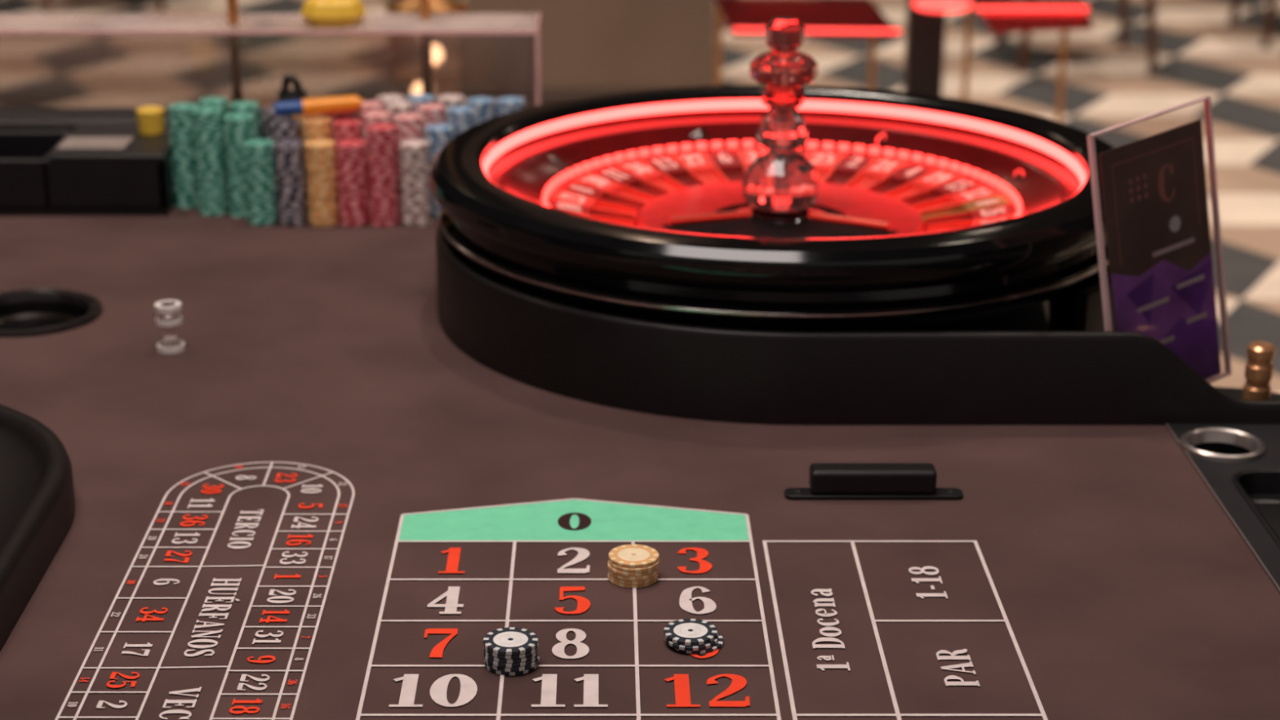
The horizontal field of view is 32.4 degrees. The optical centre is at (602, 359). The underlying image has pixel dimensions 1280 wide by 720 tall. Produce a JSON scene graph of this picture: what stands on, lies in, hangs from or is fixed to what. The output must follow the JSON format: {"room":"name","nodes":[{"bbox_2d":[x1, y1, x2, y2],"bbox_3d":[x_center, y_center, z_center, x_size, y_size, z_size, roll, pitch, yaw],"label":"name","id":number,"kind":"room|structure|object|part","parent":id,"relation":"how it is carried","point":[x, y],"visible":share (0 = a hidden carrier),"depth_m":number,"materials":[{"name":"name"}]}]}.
{"room":"games hall","nodes":[
{"label":"games hall","id":0,"kind":"room"},
{"bbox_2d":[459,66,715,109],"bbox_3d":[-0.035,-0.816,6.753,0.770,0.119,0.540,0,19,0],"label":"baseboard","id":1,"kind":"structure","parent":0,"point":[546,96],"depth_m":6.48,"materials":[{"name":"paint"}]},
{"bbox_2d":[465,0,715,90],"bbox_3d":[-0.035,-2.333,6.230,0.730,3.089,0.500,0,19,0],"label":"pillar","id":2,"kind":"structure","parent":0,"point":[585,45],"depth_m":6.45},
{"bbox_2d":[0,0,1279,394],"bbox_3d":[0.000,0.067,4.379,12.600,0.001,13.094,0,19,0],"label":"floor","id":3,"kind":"structure","parent":0,"point":[1108,84],"depth_m":7.41,"materials":[{"name":"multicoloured tile"}]},
{"bbox_2d":[43,0,165,13],"bbox_3d":[-1.900,-1.806,8.488,0.480,0.861,0.506,0,19,0],"label":"lounge chair","id":4,"kind":"object","parent":3,"relation":"on","point":[46,3],"visible":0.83,"depth_m":8.39,"materials":[{"name":"fabric"}]},
{"bbox_3d":[-2.100,-1.548,8.352,0.084,0.462,0.028,-18,26,-42],"label":"leg","id":5,"kind":"part","parent":4,"relation":"part of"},
{"bbox_3d":[-1.700,-1.548,8.352,0.084,0.462,0.028,18,26,42],"label":"leg","id":6,"kind":"part","parent":4,"relation":"part of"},
{"bbox_2d":[0,0,540,106],"bbox_3d":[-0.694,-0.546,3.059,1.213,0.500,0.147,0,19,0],"label":"table","id":7,"kind":"object","parent":3,"relation":"on","point":[476,24],"visible":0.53,"depth_m":3.06,"materials":[{"name":"beige"}]},
{"bbox_3d":[-0.515,-0.543,3.050,0.015,0.500,0.015,0,19,0],"label":"post","id":8,"kind":"part","parent":7,"relation":"part of","materials":[{"name":"gold metal"}]},
{"bbox_2d":[301,0,366,27],"bbox_3d":[-0.374,-0.500,3.065,0.089,0.062,0.091,0,19,0],"label":"bowl","id":9,"kind":"object","parent":7,"relation":"on","point":[318,13],"visible":1,"depth_m":3.04,"materials":[{"name":"ceramic"}]},
{"bbox_3d":[-0.250,-0.556,3.088,0.015,0.500,0.015,0,19,0],"label":"post","id":10,"kind":"part","parent":7,"relation":"part of","materials":[{"name":"gold metal"}]},
{"bbox_2d":[0,107,1279,719],"bbox_3d":[-0.299,0.454,1.954,2.202,0.850,3.002,0,19,0],"label":"table","id":11,"kind":"object","parent":3,"relation":"on","point":[1121,505],"depth_m":1.91,"materials":[{"name":"brown fabric"}]},
{"bbox_3d":[-0.921,0.352,1.243,0.957,0.107,1.720,0,19,0],"label":"dealer armrest","id":12,"kind":"part","parent":11,"relation":"part of","materials":[{"name":"leather"}]},
{"bbox_2d":[0,125,175,215],"bbox_3d":[-0.695,-0.247,2.832,0.300,0.082,0.165,0,19,0],"label":"box","id":13,"kind":"object","parent":11,"relation":"on","point":[85,170],"visible":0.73,"depth_m":2.76,"materials":[{"name":"black plastic"}]},
{"bbox_3d":[-0.618,-0.276,2.822,0.145,0.012,0.165,0,19,0],"label":"lid","id":14,"kind":"part","parent":13,"relation":"part of","materials":[{"name":"black plastic"}]},
{"bbox_2d":[136,106,164,134],"bbox_3d":[-0.585,-0.311,2.855,0.036,0.032,0.036,0,19,0],"label":"cup","id":15,"kind":"object","parent":13,"relation":"on","point":[150,119],"visible":1,"depth_m":2.84,"materials":[{"name":"plastic"}]},
{"bbox_2d":[154,300,184,354],"bbox_3d":[-0.445,-0.034,2.265,0.028,0.050,0.028,0,19,0],"label":"marker","id":16,"kind":"object","parent":11,"relation":"on","point":[167,346],"visible":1,"depth_m":2.26,"materials":[{"name":"clear plastic"}]},
{"bbox_3d":[-0.770,-0.294,2.972,1.260,0.080,0.090,0,19,0],"label":"rail","id":17,"kind":"part","parent":11,"relation":"part of","materials":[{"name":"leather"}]},
{"bbox_2d":[168,93,524,226],"bbox_3d":[-0.323,-0.254,2.772,0.449,0.136,0.160,0,19,0],"label":"chips","id":18,"kind":"object","parent":11,"relation":"on","point":[376,164],"visible":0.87,"depth_m":2.72,"materials":[{"name":"multicoloured plastic"}]},
{"bbox_2d":[277,73,306,102],"bbox_3d":[-0.390,-0.339,2.770,0.036,0.042,0.017,0,19,0],"label":"binder clip","id":19,"kind":"object","parent":18,"relation":"on","point":[284,94],"visible":0.8,"depth_m":2.77,"materials":[{"name":"black metal"}]},
{"bbox_3d":[-0.398,-0.345,2.769,0.014,0.024,0.010,-9,21,-25],"label":"handle","id":20,"kind":"part","parent":19,"relation":"part of","materials":[{"name":"black plastic"}]},
{"bbox_3d":[-0.391,-0.353,2.767,0.013,0.013,0.010,0,19,0],"label":"handle","id":21,"kind":"part","parent":19,"relation":"part of","materials":[{"name":"black plastic"}]},
{"bbox_3d":[-0.383,-0.343,2.769,0.016,0.021,0.010,6,20,17],"label":"handle","id":22,"kind":"part","parent":19,"relation":"part of","materials":[{"name":"black plastic"}]},
{"bbox_2d":[274,95,362,116],"bbox_3d":[-0.353,-0.316,2.735,0.108,0.022,0.020,-4,20,-13],"label":"marker pen","id":23,"kind":"object","parent":18,"relation":"on","point":[348,103],"visible":1,"depth_m":2.73,"materials":[{"name":"orange plastic"}]},
{"bbox_2d":[54,462,1048,719],"bbox_3d":[-0.035,0.266,1.470,0.686,0.001,1.072,0,19,0],"label":"betting layout","id":24,"kind":"object","parent":11,"relation":"on","point":[566,520],"visible":1,"depth_m":1.73,"materials":[{"name":"fabric"}]},
{"bbox_2d":[483,626,539,675],"bbox_3d":[-0.066,0.211,1.600,0.041,0.020,0.040,0,19,0],"label":"stack","id":25,"kind":"object","parent":24,"relation":"on","point":[510,651],"visible":1,"depth_m":1.59,"materials":[{"name":"black plastic"}]},
{"bbox_2d":[608,544,658,588],"bbox_3d":[0.024,0.163,1.740,0.040,0.020,0.041,0,19,0],"label":"stack","id":26,"kind":"object","parent":24,"relation":"on","point":[629,566],"visible":1,"depth_m":1.73,"materials":[{"name":"plastic"}]},
{"bbox_2d":[663,618,723,654],"bbox_3d":[0.068,0.205,1.633,0.044,0.010,0.042,0,19,0],"label":"stack","id":27,"kind":"object","parent":24,"relation":"on","point":[693,636],"visible":1,"depth_m":1.62,"materials":[{"name":"black plastic"}]},
{"bbox_2d":[429,16,1114,331],"bbox_3d":[0.192,-0.202,2.369,0.754,0.335,0.754,0,19,0],"label":"wheel","id":28,"kind":"object","parent":11,"relation":"on","point":[783,203],"depth_m":2.33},
{"bbox_3d":[0.234,0.104,1.902,0.154,0.026,0.025,0,19,0],"label":"limit sign bracket","id":29,"kind":"part","parent":11,"relation":"part of","materials":[{"name":"black plastic"}]},
{"bbox_3d":[0.234,0.115,1.903,0.154,0.004,0.020,0,19,0],"label":"plate","id":30,"kind":"part","parent":11,"relation":"part of","materials":[{"name":"black plastic"}]},
{"bbox_2d":[1086,96,1231,383],"bbox_3d":[0.536,-0.097,2.111,0.191,0.294,0.042,-13,23,-34],"label":"table sign","id":31,"kind":"object","parent":11,"relation":"on","point":[1154,195],"visible":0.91,"depth_m":2.11,"materials":[{"name":"clear plastic"}]},
{"bbox_2d":[1098,119,1211,331],"bbox_3d":[0.536,-0.089,2.114,0.165,0.267,0.035,-13,23,-34],"label":"poster","id":32,"kind":"object","parent":31,"relation":"on","point":[1154,195],"depth_m":2.10,"materials":[{"name":"black paper"}]},
{"bbox_2d":[1111,137,1221,379],"bbox_3d":[0.542,-0.082,2.118,0.154,0.251,0.031,-13,23,-34],"label":"print","id":33,"kind":"object","parent":31,"relation":"on","point":[1162,288],"depth_m":2.11},
{"bbox_3d":[0.664,0.357,1.251,0.274,0.032,1.735,0,19,0],"label":"player rail","id":34,"kind":"part","parent":11,"relation":"part of","materials":[{"name":"fabric"}]},
{"bbox_2d":[1179,427,1265,462],"bbox_3d":[0.565,0.108,2.018,0.076,0.073,0.076,0,19,0],"label":"cup holder","id":35,"kind":"object","parent":11,"relation":"on","point":[1197,445],"depth_m":2.03,"materials":[{"name":"metal"}]},
{"bbox_3d":[0.528,0.348,1.247,0.002,0.012,1.731,0,19,0],"label":"rail edge trim","id":36,"kind":"part","parent":11,"relation":"part of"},
{"bbox_2d":[1214,386,1279,399],"bbox_3d":[0.550,0.068,2.169,0.500,0.042,0.184,0,19,0],"label":"shelf","id":37,"kind":"object","parent":11,"relation":"attached to","point":[1237,393],"depth_m":2.20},
{"bbox_2d":[1231,468,1279,546],"bbox_3d":[0.589,0.160,1.809,0.076,0.026,0.319,0,19,0],"label":"tray","id":38,"kind":"object","parent":11,"relation":"on","point":[1255,492],"depth_m":1.92,"materials":[{"name":"black plastic"}]},
{"bbox_2d":[1241,341,1275,399],"bbox_3d":[0.628,0.022,2.113,0.026,0.079,0.026,0,19,0],"label":"marker","id":39,"kind":"object","parent":11,"relation":"on","point":[1259,367],"visible":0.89,"depth_m":2.10,"materials":[{"name":"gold metal"}]},
{"bbox_2d":[714,0,1092,122],"bbox_3d":[0.740,-0.828,5.271,0.920,1.109,0.514,0,19,0],"label":"chair","id":40,"kind":"object","parent":3,"relation":"on","point":[925,33],"visible":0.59,"depth_m":5.29,"materials":[{"name":"red plastic"}]},
{"bbox_3d":[0.290,-0.626,5.550,0.016,0.544,0.016,0,19,0],"label":"shelf leg","id":41,"kind":"part","parent":40,"relation":"part of","materials":[{"name":"gold metal"}]},
{"bbox_2d":[714,0,900,37],"bbox_3d":[0.480,-0.822,5.270,0.400,0.010,0.500,0,19,0],"label":"seat","id":42,"kind":"object","parent":40,"relation":"attached to","point":[746,18],"depth_m":5.23,"materials":[{"name":"red plastic"}]},
{"bbox_3d":[0.675,-0.626,5.550,0.016,0.544,0.016,0,19,0],"label":"shelf leg","id":43,"kind":"part","parent":40,"relation":"part of","materials":[{"name":"gold metal"}]},
{"bbox_3d":[0.779,-0.850,5.303,0.085,1.090,0.080,0,19,0],"label":"post","id":44,"kind":"part","parent":40,"relation":"part of","materials":[{"name":"brown metal"}]},
{"bbox_3d":[0.910,-0.626,5.550,0.016,0.544,0.016,0,19,0],"label":"shelf leg","id":45,"kind":"part","parent":40,"relation":"part of","materials":[{"name":"gold metal"}]},
{"bbox_2d":[970,0,1092,32],"bbox_3d":[1.050,-0.832,5.298,0.300,0.010,0.440,0,19,0],"label":"seat","id":46,"kind":"object","parent":40,"relation":"attached to","point":[999,15],"depth_m":5.25,"materials":[{"name":"red plastic"}]},
{"bbox_3d":[1.150,-0.626,5.550,0.016,0.544,0.016,0,19,0],"label":"shelf leg","id":47,"kind":"part","parent":40,"relation":"part of","materials":[{"name":"gold metal"}]},
{"bbox_2d":[995,0,1157,71],"bbox_3d":[1.620,-1.447,7.449,0.480,0.861,0.506,0,19,0],"label":"lounge chair","id":48,"kind":"object","parent":3,"relation":"on","point":[1151,6],"visible":0.84,"depth_m":7.35,"materials":[{"name":"fabric"}]},
{"bbox_3d":[1.420,-1.319,7.690,0.084,0.462,0.028,18,26,42],"label":"leg","id":49,"kind":"part","parent":48,"relation":"part of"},
{"bbox_3d":[1.420,-1.189,7.312,0.084,0.462,0.028,-18,26,-42],"label":"leg","id":50,"kind":"part","parent":48,"relation":"part of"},
{"bbox_3d":[1.820,-1.319,7.690,0.084,0.462,0.028,-18,26,-42],"label":"leg","id":51,"kind":"part","parent":48,"relation":"part of","materials":[{"name":"brown wood"}]},
{"bbox_3d":[1.820,-1.189,7.312,0.084,0.462,0.028,18,26,42],"label":"leg","id":52,"kind":"part","parent":48,"relation":"part of","materials":[{"name":"brown wood"}]},
{"bbox_2d":[1227,0,1277,48],"bbox_3d":[2.550,-1.577,7.827,0.480,0.861,0.506,0,19,0],"label":"lounge chair","id":53,"kind":"object","parent":3,"relation":"on","point":[1272,5],"visible":1,"depth_m":7.73,"materials":[{"name":"fabric"}]},
{"bbox_3d":[2.350,-1.450,8.068,0.028,0.462,0.084,-18,26,-42],"label":"leg","id":54,"kind":"part","parent":53,"relation":"part of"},
{"bbox_3d":[2.350,-1.319,7.690,0.084,0.462,0.028,-18,26,-42],"label":"leg","id":55,"kind":"part","parent":53,"relation":"part of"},
{"bbox_3d":[-0.360,-0.268,4.668,0.480,0.444,0.480,0,19,0],"label":"side table","id":56,"kind":"object","parent":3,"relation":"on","visible":0},
{"bbox_2d":[385,0,468,105],"bbox_3d":[-0.360,-0.618,4.547,0.170,0.294,0.170,0,19,0],"label":"lantern","id":57,"kind":"object","parent":56,"relation":"on","point":[410,7],"visible":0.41,"depth_m":4.52,"materials":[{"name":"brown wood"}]},
{"bbox_3d":[-0.375,-0.554,4.548,0.036,0.040,0.036,0,19,0],"label":"bulb","id":58,"kind":"part","parent":57,"relation":"part of","materials":[{"name":"white glass"}]},
{"bbox_2d":[431,62,439,103],"bbox_3d":[-0.345,-0.550,4.549,0.016,0.126,0.016,0,19,0],"label":"candle","id":59,"kind":"object","parent":57,"relation":"on","point":[434,65],"depth_m":4.53,"materials":[{"name":"beige wax"}]},
{"bbox_3d":[-0.345,-0.628,4.523,0.036,0.040,0.036,0,19,0],"label":"bulb","id":60,"kind":"part","parent":57,"relation":"part of","materials":[{"name":"white glass"}]}
]}

